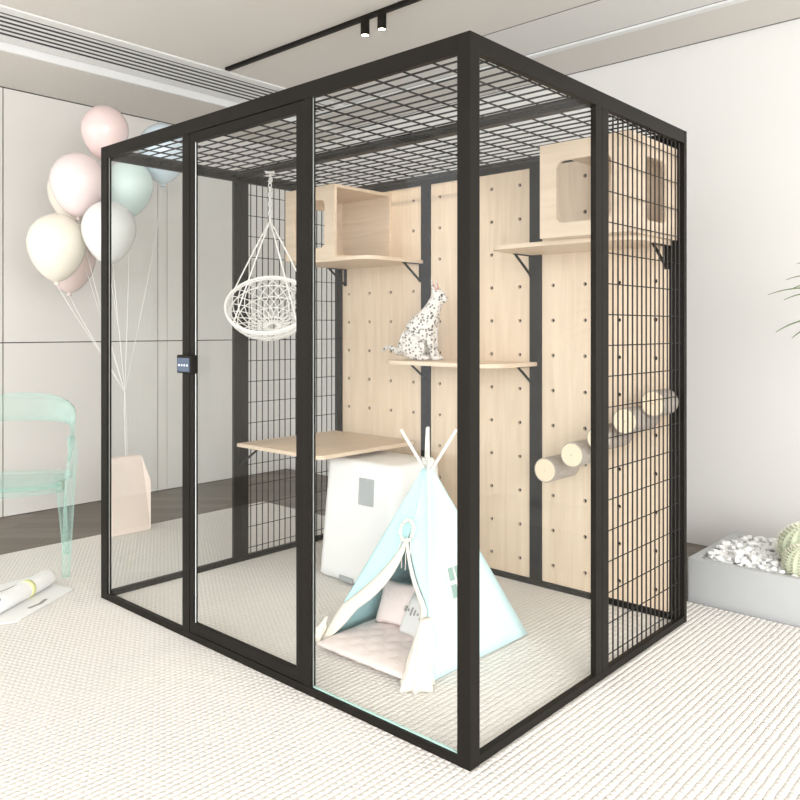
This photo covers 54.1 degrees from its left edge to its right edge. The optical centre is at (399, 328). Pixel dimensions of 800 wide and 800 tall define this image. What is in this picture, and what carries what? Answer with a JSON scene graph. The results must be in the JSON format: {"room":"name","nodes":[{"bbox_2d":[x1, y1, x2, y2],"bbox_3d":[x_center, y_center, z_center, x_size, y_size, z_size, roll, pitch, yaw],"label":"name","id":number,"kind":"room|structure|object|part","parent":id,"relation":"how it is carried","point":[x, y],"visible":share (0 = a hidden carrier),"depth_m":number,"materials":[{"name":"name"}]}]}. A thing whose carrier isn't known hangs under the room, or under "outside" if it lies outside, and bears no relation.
{"room":"pet room","nodes":[
{"label":"pet room","id":0,"kind":"room"},
{"bbox_2d":[0,86,288,517],"bbox_3d":[-3.271,-0.150,4.318,0.150,2.912,7.034,0,0,42],"label":"wall","id":1,"kind":"structure","parent":0,"point":[45,349],"depth_m":5.61,"materials":[{"name":"grey paint"}]},
{"bbox_2d":[0,51,342,148],"bbox_3d":[-3.017,-1.578,3.988,0.670,0.056,6.884,0,0,42],"label":"ceiling","id":2,"kind":"structure","parent":1,"relation":"attached to","point":[17,72],"depth_m":5.16,"materials":[{"name":"white paint"}]},
{"bbox_2d":[125,123,181,390],"bbox_3d":[-1.472,-0.442,4.787,0.344,1.625,0.318,0,0,-9],"label":"balloon","id":3,"kind":"object","parent":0,"point":[163,177],"visible":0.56,"depth_m":4.71,"materials":[{"name":"blue rubber"}]},
{"bbox_2d":[0,0,596,87],"bbox_3d":[-0.462,-1.666,1.781,7.720,0.120,7.034,0,0,42],"label":"ceiling","id":4,"kind":"structure","parent":0,"point":[220,34],"depth_m":4.13,"materials":[{"name":"white paint"}]},
{"bbox_2d":[0,41,295,122],"bbox_3d":[-2.930,-1.578,3.572,0.015,0.056,6.384,0,0,42],"label":"trim","id":5,"kind":"structure","parent":4,"relation":"attached to","point":[4,46],"depth_m":4.84,"materials":[{"name":"white"}]},
{"bbox_2d":[0,4,350,117],"bbox_3d":[-2.671,-1.601,3.471,0.485,0.010,6.380,0,0,42],"label":"ceiling vent","id":6,"kind":"object","parent":4,"relation":"in","point":[17,27],"visible":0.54,"depth_m":4.63,"materials":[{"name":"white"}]},
{"bbox_2d":[225,0,420,70],"bbox_3d":[0.771,-1.596,3.165,4.945,0.019,0.032,0,0,42],"label":"track rail","id":7,"kind":"object","parent":4,"relation":"attached to","point":[403,3],"visible":1,"depth_m":4.23,"materials":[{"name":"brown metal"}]},
{"bbox_2d":[361,19,369,36],"bbox_3d":[-0.179,-1.545,4.023,0.046,0.078,0.046,0,0,42],"label":"track spotlight","id":8,"kind":"object","parent":7,"relation":"attached to","point":[365,23],"visible":1,"depth_m":4.00,"materials":[{"name":"brown metal"}]},
{"bbox_2d":[377,12,385,30],"bbox_3d":[-0.091,-1.545,3.943,0.046,0.078,0.046,0,0,42],"label":"track spotlight","id":9,"kind":"object","parent":7,"relation":"attached to","point":[381,16],"visible":1,"depth_m":3.92,"materials":[{"name":"brown metal"}]},
{"bbox_2d":[318,0,722,104],"bbox_3d":[1.828,-1.605,3.331,6.400,0.002,0.404,0,0,42],"label":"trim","id":10,"kind":"structure","parent":4,"relation":"attached to","point":[599,17],"depth_m":4.18,"materials":[{"name":"white paint"}]},
{"bbox_2d":[316,0,747,116],"bbox_3d":[1.798,-1.599,3.671,6.900,0.014,0.044,0,0,42],"label":"trim","id":11,"kind":"structure","parent":4,"relation":"attached to","point":[725,3],"depth_m":4.25,"materials":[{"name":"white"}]},
{"bbox_2d":[483,0,598,35],"bbox_3d":[1.690,-1.605,3.179,6.400,0.002,0.006,0,0,42],"label":"trim","id":12,"kind":"structure","parent":4,"relation":"attached to","point":[597,0],"depth_m":4.05,"materials":[{"name":"grey"}]},
{"bbox_2d":[0,469,707,600],"bbox_3d":[-0.123,1.256,1.373,8.470,0.100,6.884,0,0,42],"label":"floor","id":13,"kind":"structure","parent":0,"point":[21,532],"depth_m":5.12,"materials":[{"name":"wood"}]},
{"bbox_2d":[0,501,799,799],"bbox_3d":[-0.159,1.200,0.810,7.368,0.012,5.800,0,0,42],"label":"rug","id":14,"kind":"object","parent":13,"relation":"on","point":[100,700],"visible":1,"depth_m":2.49,"materials":[{"name":"beige carpet"}]},
{"bbox_2d":[0,577,73,623],"bbox_3d":[-1.722,1.190,3.407,0.500,0.006,0.541,0,0,31],"label":"paper sheet","id":15,"kind":"object","parent":14,"relation":"on","point":[53,592],"visible":0.69,"depth_m":3.42,"materials":[{"name":"white paper"}]},
{"bbox_2d":[0,569,55,612],"bbox_3d":[-1.658,1.150,3.418,0.077,0.078,0.483,0,0,8],"label":"paper roll","id":16,"kind":"object","parent":15,"relation":"on","point":[29,587],"visible":1,"depth_m":3.42,"materials":[{"name":"white paper"}]},
{"bbox_2d":[12,393,75,567],"bbox_3d":[-1.951,0.765,3.889,0.702,0.858,0.525,0,0,-11],"label":"armchair","id":17,"kind":"object","parent":14,"relation":"on","point":[69,424],"visible":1,"depth_m":3.91,"materials":[{"name":"teal plastic"}]},
{"bbox_3d":[-1.970,0.496,3.987,0.646,0.322,0.326,0,0,-11],"label":"backrest","id":18,"kind":"part","parent":17,"relation":"part of","materials":[{"name":"teal plastic"}]},
{"bbox_3d":[-1.613,0.861,3.835,0.058,0.666,0.158,0,0,-11],"label":"leg","id":19,"kind":"part","parent":17,"relation":"part of","materials":[{"name":"teal plastic"}]},
{"bbox_2d":[111,392,150,536],"bbox_3d":[-1.605,0.781,4.620,0.097,0.823,0.244,0,0,42],"label":"gift bag","id":20,"kind":"object","parent":14,"relation":"on","point":[130,479],"visible":0.94,"depth_m":4.59,"materials":[{"name":"beige paper"}]},
{"bbox_2d":[26,213,124,391],"bbox_3d":[-1.841,-0.138,4.418,0.487,1.018,0.335,0,0,-5],"label":"balloon","id":21,"kind":"object","parent":20,"relation":"attached to","point":[56,246],"visible":0.99,"depth_m":4.29,"materials":[{"name":"beige rubber"}]},
{"bbox_2d":[47,180,121,381],"bbox_3d":[-1.891,-0.312,4.670,0.506,1.366,0.300,0,0,40],"label":"balloon","id":22,"kind":"object","parent":20,"relation":"attached to","point":[55,205],"visible":0.16,"depth_m":4.65,"materials":[{"name":"beige rubber"}]},
{"bbox_2d":[49,152,123,387],"bbox_3d":[-1.791,-0.314,4.452,0.374,1.370,0.300,0,0,-4],"label":"balloon","id":23,"kind":"object","parent":20,"relation":"attached to","point":[75,177],"visible":0.86,"depth_m":4.35,"materials":[{"name":"pink rubber"}]},
{"bbox_2d":[52,247,121,385],"bbox_3d":[-1.908,-0.107,4.678,0.550,0.956,0.300,0,0,39],"label":"balloon","id":24,"kind":"object","parent":20,"relation":"attached to","point":[79,278],"visible":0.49,"depth_m":4.70,"materials":[{"name":"pink rubber"}]},
{"bbox_2d":[80,105,128,380],"bbox_3d":[-1.732,-0.469,4.600,0.266,1.679,0.266,0,0,42],"label":"balloon","id":25,"kind":"object","parent":20,"relation":"attached to","point":[101,125],"visible":0.68,"depth_m":4.50,"materials":[{"name":"pink rubber"}]},
{"bbox_2d":[81,201,136,390],"bbox_3d":[-1.635,-0.171,4.382,0.290,1.082,0.364,0,0,-32],"label":"balloon","id":26,"kind":"object","parent":20,"relation":"attached to","point":[123,224],"visible":0.65,"depth_m":4.26,"materials":[{"name":"white rubber"}]},
{"bbox_2d":[111,162,153,385],"bbox_3d":[-1.607,-0.317,4.650,0.280,1.374,0.280,0,0,37],"label":"balloon","id":27,"kind":"object","parent":20,"relation":"attached to","point":[132,186],"visible":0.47,"depth_m":4.55,"materials":[{"name":"teal rubber"}]},
{"bbox_2d":[316,618,413,678],"bbox_3d":[0.012,1.167,2.947,0.440,0.052,0.500,0,0,42],"label":"mat","id":28,"kind":"object","parent":14,"relation":"on","point":[381,646],"visible":0.56,"depth_m":2.85,"materials":[{"name":"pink fabric"}]},
{"bbox_2d":[375,579,419,625],"bbox_3d":[-0.007,1.066,3.045,0.176,0.162,0.094,0,0,33],"label":"cushion","id":29,"kind":"object","parent":28,"relation":"on","point":[395,596],"visible":0.7,"depth_m":3.02,"materials":[{"name":"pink fabric"}]},
{"bbox_2d":[399,592,424,637],"bbox_3d":[0.074,1.076,2.918,0.101,0.146,0.167,0,0,-36],"label":"cushion","id":30,"kind":"object","parent":28,"relation":"on","point":[410,623],"visible":0.45,"depth_m":2.91,"materials":[{"name":"white fabric"}]},
{"bbox_2d":[320,451,438,583],"bbox_3d":[-0.084,0.904,3.788,0.530,0.571,0.405,0,0,42],"label":"box","id":31,"kind":"object","parent":14,"relation":"on","point":[365,491],"visible":0.7,"depth_m":3.66,"materials":[{"name":"white plastic"}]},
{"bbox_2d":[339,575,353,583],"bbox_3d":[-0.251,1.172,3.674,0.095,0.024,0.013,0,0,42],"label":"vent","id":32,"kind":"object","parent":31,"relation":"attached to","point":[347,578],"depth_m":3.66,"materials":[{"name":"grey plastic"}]},
{"bbox_2d":[101,30,686,770],"bbox_3d":[-0.091,0.194,3.330,2.046,2.000,1.501,0,0,42],"label":"enclosure","id":33,"kind":"object","parent":14,"relation":"on","point":[603,328],"visible":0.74,"depth_m":3.27,"materials":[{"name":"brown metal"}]},
{"bbox_3d":[-1.302,0.194,3.475,0.054,2.000,0.022,0,0,42],"label":"corner post","id":34,"kind":"part","parent":33,"relation":"part of","materials":[{"name":"brown metal"}]},
{"bbox_3d":[-0.822,0.206,3.042,0.048,1.921,0.021,0,0,42],"label":"post","id":35,"kind":"part","parent":33,"relation":"part of","materials":[{"name":"brown metal"}]},
{"bbox_3d":[-0.838,-0.780,4.013,0.022,0.052,1.398,0,0,42],"label":"rail","id":36,"kind":"part","parent":33,"relation":"part of","materials":[{"name":"brown metal"}]},
{"bbox_3d":[-0.838,1.181,4.013,0.022,0.027,1.398,0,0,42],"label":"rail","id":37,"kind":"part","parent":33,"relation":"part of","materials":[{"name":"brown metal"}]},
{"bbox_3d":[-0.836,0.206,4.014,0.020,1.921,0.044,0,0,42],"label":"post","id":38,"kind":"part","parent":33,"relation":"part of","materials":[{"name":"brown metal"}]},
{"bbox_3d":[-0.806,0.206,4.048,0.020,1.921,0.044,0,0,42],"label":"post","id":39,"kind":"part","parent":33,"relation":"part of","materials":[{"name":"brown metal"}]},
{"bbox_3d":[-0.556,0.206,2.803,0.666,1.915,0.018,0,0,42],"label":"door","id":40,"kind":"part","parent":33,"relation":"part of","materials":[{"name":"clear glass"}]},
{"bbox_2d":[224,171,295,340],"bbox_3d":[-0.634,-0.353,3.788,0.370,0.822,0.357,0,0,42],"label":"chair","id":41,"kind":"object","parent":33,"relation":"hanging from","point":[289,330],"visible":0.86,"depth_m":3.85,"materials":[{"name":"white"}]},
{"bbox_2d":[227,278,295,340],"bbox_3d":[-0.635,-0.101,3.791,0.366,0.318,0.355,0,0,42],"label":"seat","id":42,"kind":"object","parent":41,"relation":"on","point":[289,330],"depth_m":3.88,"materials":[{"name":"white fabric"}]},
{"bbox_3d":[-0.629,-0.628,3.796,0.017,0.213,0.017,0,0,-26],"label":"chain","id":43,"kind":"part","parent":41,"relation":"part of","materials":[{"name":"white"}]},
{"bbox_3d":[-0.559,-0.780,2.804,1.948,0.052,0.022,0,0,42],"label":"rail","id":44,"kind":"part","parent":33,"relation":"part of","materials":[{"name":"brown metal"}]},
{"bbox_3d":[-0.559,1.181,2.804,1.948,0.027,0.022,0,0,42],"label":"rail","id":45,"kind":"part","parent":33,"relation":"part of","materials":[{"name":"brown metal"}]},
{"bbox_3d":[-0.296,0.206,2.566,0.035,1.921,0.021,0,0,42],"label":"post","id":46,"kind":"part","parent":33,"relation":"part of","materials":[{"name":"brown metal"}]},
{"bbox_2d":[237,430,413,464],"bbox_3d":[-0.371,0.639,4.040,0.630,0.115,0.680,0,0,42],"label":"shelf","id":47,"kind":"object","parent":33,"relation":"attached to","point":[329,444],"visible":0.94,"depth_m":3.97,"materials":[{"name":"brown wood"}]},
{"bbox_3d":[-0.345,0.194,4.540,0.045,2.000,0.045,0,0,42],"label":"corner post","id":48,"kind":"part","parent":33,"relation":"part of","materials":[{"name":"brown metal"}]},
{"bbox_2d":[293,255,422,285],"bbox_3d":[-0.243,-0.303,4.157,0.612,0.115,0.425,0,0,42],"label":"wall shelf","id":49,"kind":"object","parent":33,"relation":"attached to","point":[344,263],"visible":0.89,"depth_m":4.06,"materials":[{"name":"brown wood"}]},
{"bbox_2d":[285,183,391,261],"bbox_3d":[-0.330,-0.547,4.236,0.385,0.372,0.425,0,0,42],"label":"house","id":50,"kind":"object","parent":49,"relation":"on","point":[357,221],"visible":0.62,"depth_m":4.28,"materials":[{"name":"brown wood"}]},
{"bbox_3d":[-0.467,-0.547,4.084,0.385,0.372,0.016,0,0,42],"label":"panel","id":51,"kind":"part","parent":50,"relation":"part of","materials":[{"name":"brown wood"}]},
{"bbox_3d":[-0.462,-0.547,4.365,0.016,0.372,0.409,0,0,42],"label":"panel","id":52,"kind":"part","parent":50,"relation":"part of","materials":[{"name":"brown wood"}]},
{"bbox_3d":[-0.319,-0.726,4.236,0.369,0.016,0.409,0,0,42],"label":"roof panel","id":53,"kind":"part","parent":50,"relation":"part of","materials":[{"name":"brown wood"}]},
{"bbox_3d":[-0.187,-0.547,4.382,0.369,0.340,0.016,0,0,42],"label":"panel","id":54,"kind":"part","parent":50,"relation":"part of","materials":[{"name":"brown wood"}]},
{"bbox_3d":[0.143,0.206,4.106,0.062,1.921,0.033,0,0,42],"label":"post","id":55,"kind":"part","parent":33,"relation":"part of","materials":[{"name":"brown metal"}]},
{"bbox_2d":[387,359,536,385],"bbox_3d":[0.268,0.211,3.752,0.700,0.115,0.340,0,0,42],"label":"wall shelf","id":56,"kind":"object","parent":33,"relation":"attached to","point":[444,362],"visible":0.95,"depth_m":3.62,"materials":[{"name":"brown wood"}]},
{"bbox_2d":[383,280,447,360],"bbox_3d":[0.069,-0.045,3.887,0.358,0.395,0.164,0,0,22],"label":"cat","id":57,"kind":"object","parent":56,"relation":"on","point":[420,338],"visible":1,"depth_m":3.82},
{"bbox_3d":[0.187,0.194,2.145,0.044,2.000,0.044,0,0,42],"label":"corner post","id":58,"kind":"part","parent":33,"relation":"part of","materials":[{"name":"brown metal"}]},
{"bbox_3d":[0.395,-0.780,3.881,1.938,0.052,0.030,0,0,42],"label":"rail","id":59,"kind":"part","parent":33,"relation":"part of","materials":[{"name":"brown metal"}]},
{"bbox_3d":[0.639,0.206,3.658,0.062,1.921,0.033,0,0,42],"label":"post","id":60,"kind":"part","parent":33,"relation":"part of","materials":[{"name":"brown metal"}]},
{"bbox_2d":[534,454,578,482],"bbox_3d":[0.692,0.610,3.458,0.106,0.106,0.208,0,0,42],"label":"log","id":61,"kind":"object","parent":33,"relation":"attached to","point":[552,468],"visible":0.92,"depth_m":3.39,"materials":[{"name":"wood"}]},
{"bbox_2d":[561,439,590,467],"bbox_3d":[0.789,0.530,3.371,0.106,0.106,0.208,0,0,42],"label":"log","id":62,"kind":"object","parent":33,"relation":"attached to","point":[574,454],"visible":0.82,"depth_m":3.30,"materials":[{"name":"wood"}]},
{"bbox_3d":[0.395,1.181,3.881,1.938,0.027,0.030,0,0,42],"label":"rail","id":63,"kind":"part","parent":33,"relation":"part of","materials":[{"name":"brown metal"}]},
{"bbox_2d":[493,235,670,275],"bbox_3d":[0.743,-0.303,3.324,0.700,0.115,0.340,0,0,42],"label":"wall shelf","id":64,"kind":"object","parent":33,"relation":"attached to","point":[579,244],"visible":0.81,"depth_m":3.26,"materials":[{"name":"brown wood"}]},
{"bbox_2d":[540,130,676,240],"bbox_3d":[0.846,-0.547,3.173,0.385,0.372,0.425,0,0,42],"label":"house","id":65,"kind":"object","parent":64,"relation":"on","point":[552,156],"visible":0.61,"depth_m":3.10,"materials":[{"name":"brown wood"}]},
{"bbox_3d":[0.709,-0.547,3.021,0.385,0.372,0.016,0,0,42],"label":"panel","id":66,"kind":"part","parent":65,"relation":"part of","materials":[{"name":"brown wood"}]},
{"bbox_3d":[0.846,-0.726,3.184,0.369,0.016,0.409,0,0,42],"label":"roof panel","id":67,"kind":"part","parent":65,"relation":"part of","materials":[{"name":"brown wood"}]},
{"bbox_3d":[0.846,-0.369,3.184,0.369,0.016,0.409,0,0,42],"label":"floor panel","id":68,"kind":"part","parent":65,"relation":"part of","materials":[{"name":"brown wood"}]},
{"bbox_3d":[0.977,-0.547,3.330,0.369,0.340,0.016,0,0,42],"label":"panel","id":69,"kind":"part","parent":65,"relation":"part of","materials":[{"name":"brown wood"}]},
{"bbox_3d":[0.988,-0.547,3.055,0.016,0.372,0.409,0,0,42],"label":"panel","id":70,"kind":"part","parent":65,"relation":"part of","materials":[{"name":"brown wood"}]},
{"bbox_3d":[0.678,-0.780,2.672,0.022,0.052,1.395,0,0,42],"label":"rail","id":71,"kind":"part","parent":33,"relation":"part of","materials":[{"name":"brown metal"}]},
{"bbox_3d":[0.678,1.181,2.672,0.022,0.027,1.395,0,0,42],"label":"rail","id":72,"kind":"part","parent":33,"relation":"part of","materials":[{"name":"brown metal"}]},
{"bbox_3d":[0.666,0.206,2.658,0.020,1.921,0.044,0,0,42],"label":"post","id":73,"kind":"part","parent":33,"relation":"part of","materials":[{"name":"brown metal"}]},
{"bbox_3d":[0.696,0.206,2.692,0.020,1.921,0.044,0,0,42],"label":"post","id":74,"kind":"part","parent":33,"relation":"part of","materials":[{"name":"brown metal"}]},
{"bbox_2d":[587,423,631,448],"bbox_3d":[0.880,0.449,3.289,0.106,0.106,0.208,0,0,42],"label":"log","id":75,"kind":"object","parent":33,"relation":"attached to","point":[610,424],"visible":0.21,"depth_m":3.24,"materials":[{"name":"wood"}]},
{"bbox_2d":[614,405,657,433],"bbox_3d":[0.965,0.369,3.212,0.106,0.106,0.208,0,0,42],"label":"log","id":76,"kind":"object","parent":33,"relation":"attached to","point":[639,406],"visible":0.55,"depth_m":3.14,"materials":[{"name":"wood"}]},
{"bbox_2d":[640,389,677,416],"bbox_3d":[1.053,0.299,3.185,0.106,0.106,0.129,0,0,42],"label":"log","id":77,"kind":"object","parent":33,"relation":"attached to","point":[665,390],"visible":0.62,"depth_m":3.15,"materials":[{"name":"wood"}]},
{"bbox_3d":[1.139,0.194,3.212,0.062,2.000,0.026,0,0,42],"label":"corner post","id":78,"kind":"part","parent":33,"relation":"part of","materials":[{"name":"brown metal"}]},
{"bbox_2d":[316,427,526,694],"bbox_3d":[0.060,0.784,2.983,0.628,0.815,0.702,0,0,42],"label":"tent","id":79,"kind":"object","parent":14,"relation":"on","point":[418,547],"visible":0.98,"depth_m":2.94,"materials":[{"name":"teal fabric"}]},
{"bbox_2d":[316,616,327,642],"bbox_3d":[-0.320,1.145,2.984,0.063,0.090,0.090,0,0,42],"label":"curtain","id":80,"kind":"object","parent":79,"relation":"hanging from","point":[321,631],"depth_m":2.98,"materials":[{"name":"beige fabric"}]},
{"bbox_3d":[-0.004,0.864,3.129,0.281,0.654,0.569,0,0,42],"label":"panel","id":81,"kind":"part","parent":79,"relation":"part of","materials":[{"name":"teal fabric"}]},
{"bbox_2d":[398,617,435,694],"bbox_3d":[0.058,1.090,2.624,0.123,0.200,0.146,0,0,3],"label":"curtain","id":82,"kind":"object","parent":79,"relation":"hanging from","point":[419,675],"depth_m":2.61,"materials":[{"name":"beige fabric"}]},
{"bbox_3d":[0.108,0.510,3.030,0.047,0.024,0.047,0,0,42],"label":"tie cord","id":83,"kind":"part","parent":79,"relation":"part of","materials":[{"name":"white fabric"}]},
{"bbox_3d":[0.211,0.864,2.936,0.262,0.654,0.567,0,0,42],"label":"panel","id":84,"kind":"part","parent":79,"relation":"part of","materials":[{"name":"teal fabric"}]},
{"bbox_2d":[688,533,799,627],"bbox_3d":[2.055,1.107,3.135,1.600,0.197,0.569,0,0,42],"label":"planter box","id":85,"kind":"object","parent":13,"relation":"on","point":[758,593],"visible":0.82,"depth_m":3.30,"materials":[{"name":"concrete"}]},
{"bbox_3d":[2.055,1.096,3.135,1.526,0.152,0.495,0,0,42],"label":"gravel bed","id":86,"kind":"object","parent":85,"relation":"in","visible":0},
{"bbox_2d":[711,549,719,554],"bbox_3d":[1.416,1.002,3.521,0.037,0.027,0.032,0,0,20],"label":"stone","id":87,"kind":"object","parent":86,"relation":"on","point":[716,551],"visible":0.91,"depth_m":3.51,"materials":[{"name":"white stone"}]},
{"bbox_2d":[760,537,766,542],"bbox_3d":[1.720,0.999,3.710,0.030,0.030,0.030,0,0,2],"label":"stone","id":88,"kind":"object","parent":86,"relation":"on","point":[762,539],"visible":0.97,"depth_m":3.70,"materials":[{"name":"white stone"}]},
{"bbox_2d":[768,263,799,337],"bbox_3d":[1.955,0.368,3.245,0.676,1.374,0.462,0,0,42],"label":"palm plant","id":89,"kind":"object","parent":86,"relation":"on","point":[797,263],"visible":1,"depth_m":3.30,"materials":[{"name":"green plant"}]},
{"bbox_2d":[775,522,799,561],"bbox_3d":[1.756,0.947,3.393,0.244,0.214,0.244,0,0,38],"label":"barrel cactus","id":90,"kind":"object","parent":86,"relation":"on","point":[790,536],"visible":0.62,"depth_m":3.38,"materials":[{"name":"green plant"}]},
{"bbox_2d":[780,543,799,576],"bbox_3d":[1.688,0.976,3.273,0.182,0.156,0.182,0,0,-8],"label":"barrel cactus","id":91,"kind":"object","parent":86,"relation":"on","point":[791,561],"visible":0.88,"depth_m":3.26,"materials":[{"name":"green plant"}]},
{"label":"stone","id":92,"kind":"object","parent":86,"relation":"on","visible":0},
{"bbox_2d":[715,556,723,560],"bbox_3d":[1.396,1.003,3.425,0.029,0.020,0.030,0,0,-11],"label":"stone","id":93,"kind":"object","parent":92,"relation":"on","point":[719,558],"visible":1,"depth_m":3.42,"materials":[{"name":"white stone"}]},
{"label":"stone","id":94,"kind":"object","parent":86,"relation":"on","visible":0},
{"bbox_2d":[749,553,757,560],"bbox_3d":[1.535,0.996,3.412,0.033,0.031,0.042,0,0,-3],"label":"stone","id":95,"kind":"object","parent":94,"relation":"on","point":[752,557],"visible":1,"depth_m":3.40,"materials":[{"name":"white stone"}]},
{"label":"stone","id":96,"kind":"object","parent":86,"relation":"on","visible":0},
{"bbox_2d":[735,542,743,547],"bbox_3d":[1.553,0.990,3.584,0.043,0.033,0.029,0,0,-24],"label":"stone","id":97,"kind":"object","parent":96,"relation":"on","point":[738,545],"visible":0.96,"depth_m":3.57,"materials":[{"name":"white stone"}]},
{"label":"stone","id":98,"kind":"object","parent":86,"relation":"on","visible":0},
{"bbox_2d":[770,566,776,571],"bbox_3d":[1.569,1.009,3.287,0.026,0.025,0.026,0,0,-21],"label":"stone","id":99,"kind":"object","parent":98,"relation":"on","point":[773,569],"visible":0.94,"depth_m":3.28,"materials":[{"name":"white stone"}]},
{"bbox_2d":[776,569,784,573],"bbox_3d":[1.584,1.013,3.262,0.030,0.026,0.041,0,0,-15],"label":"stone","id":100,"kind":"object","parent":98,"relation":"on","point":[780,570],"visible":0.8,"depth_m":3.25,"materials":[{"name":"white stone"}]},
{"label":"stone","id":101,"kind":"object","parent":86,"relation":"on","visible":0},
{"bbox_2d":[742,546,751,551],"bbox_3d":[1.558,0.991,3.519,0.042,0.030,0.028,0,0,-15],"label":"stone","id":102,"kind":"object","parent":101,"relation":"on","point":[748,548],"visible":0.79,"depth_m":3.51,"materials":[{"name":"white stone"}]},
{"label":"stone","id":103,"kind":"object","parent":86,"relation":"on","visible":0},
{"bbox_2d":[770,560,779,567],"bbox_3d":[1.601,1.003,3.347,0.034,0.033,0.032,0,0,-9],"label":"stone","id":104,"kind":"object","parent":103,"relation":"on","point":[775,563],"visible":0.92,"depth_m":3.34,"materials":[{"name":"white stone"}]},
{"bbox_2d":[288,18,799,545],"bbox_3d":[2.230,-0.150,3.987,8.482,2.912,0.150,0,0,42],"label":"wall","id":105,"kind":"structure","parent":0,"point":[736,97],"depth_m":4.28,"materials":[{"name":"white paint"}]},
{"bbox_2d":[316,0,799,129],"bbox_3d":[1.950,-1.603,3.840,6.900,0.006,0.412,0,0,42],"label":"ceiling","id":106,"kind":"structure","parent":105,"relation":"attached to","point":[750,14],"depth_m":4.41,"materials":[{"name":"white paint"}]},
{"bbox_2d":[344,17,799,129],"bbox_3d":[2.094,-1.603,3.998,6.900,0.006,0.016,0,0,42],"label":"trim","id":107,"kind":"structure","parent":105,"relation":"attached to","point":[799,17],"depth_m":4.66,"materials":[{"name":"grey"}]},
{"label":"stone","id":108,"kind":"object","parent":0,"visible":0},
{"bbox_3d":[1.514,0.996,3.633,0.039,0.025,0.031,-22,-22,5],"label":"stone","id":109,"kind":"object","parent":108,"relation":"on","visible":0},
{"bbox_2d":[721,540,728,546],"bbox_3d":[1.500,0.996,3.624,0.033,0.030,0.039,0,0,-29],"label":"stone","id":110,"kind":"object","parent":109,"relation":"on","point":[726,544],"visible":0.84,"depth_m":3.61,"materials":[{"name":"white stone"}]},
{"label":"stone","id":111,"kind":"object","parent":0,"visible":0},
{"bbox_2d":[734,557,739,563],"bbox_3d":[1.457,0.999,3.389,0.025,0.030,0.036,0,0,13],"label":"stone","id":112,"kind":"object","parent":111,"relation":"on","point":[736,559],"visible":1,"depth_m":3.38,"materials":[{"name":"white stone"}]},
{"bbox_2d":[740,558,747,564],"bbox_3d":[1.479,1.000,3.371,0.032,0.028,0.022,0,0,30],"label":"stone","id":113,"kind":"object","parent":111,"relation":"on","point":[743,561],"visible":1,"depth_m":3.37,"materials":[{"name":"white stone"}]},
{"label":"stone","id":114,"kind":"object","parent":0,"visible":0},
{"bbox_2d":[764,557,772,562],"bbox_3d":[1.594,0.999,3.392,0.033,0.020,0.031,0,0,26],"label":"stone","id":115,"kind":"object","parent":114,"relation":"on","point":[768,560],"visible":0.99,"depth_m":3.38,"materials":[{"name":"white stone"}]},
{"bbox_3d":[1.540,1.023,3.329,0.031,0.028,0.022,-2,1,-4],"label":"stone","id":116,"kind":"object","parent":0,"visible":0},
{"bbox_2d":[756,564,765,569],"bbox_3d":[1.528,1.006,3.321,0.031,0.022,0.031,0,0,-4],"label":"stone","id":117,"kind":"object","parent":116,"relation":"on","point":[758,566],"visible":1,"depth_m":3.31,"materials":[{"name":"white stone"}]},
{"bbox_3d":[1.602,1.011,3.627,0.043,0.021,0.032,-7,3,-30],"label":"stone","id":118,"kind":"object","parent":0,"visible":0},
{"bbox_2d":[747,541,754,545],"bbox_3d":[1.620,0.992,3.619,0.036,0.023,0.023,0,0,4],"label":"stone","id":119,"kind":"object","parent":118,"relation":"on","point":[750,543],"visible":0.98,"depth_m":3.61,"materials":[{"name":"white stone"}]}
]}

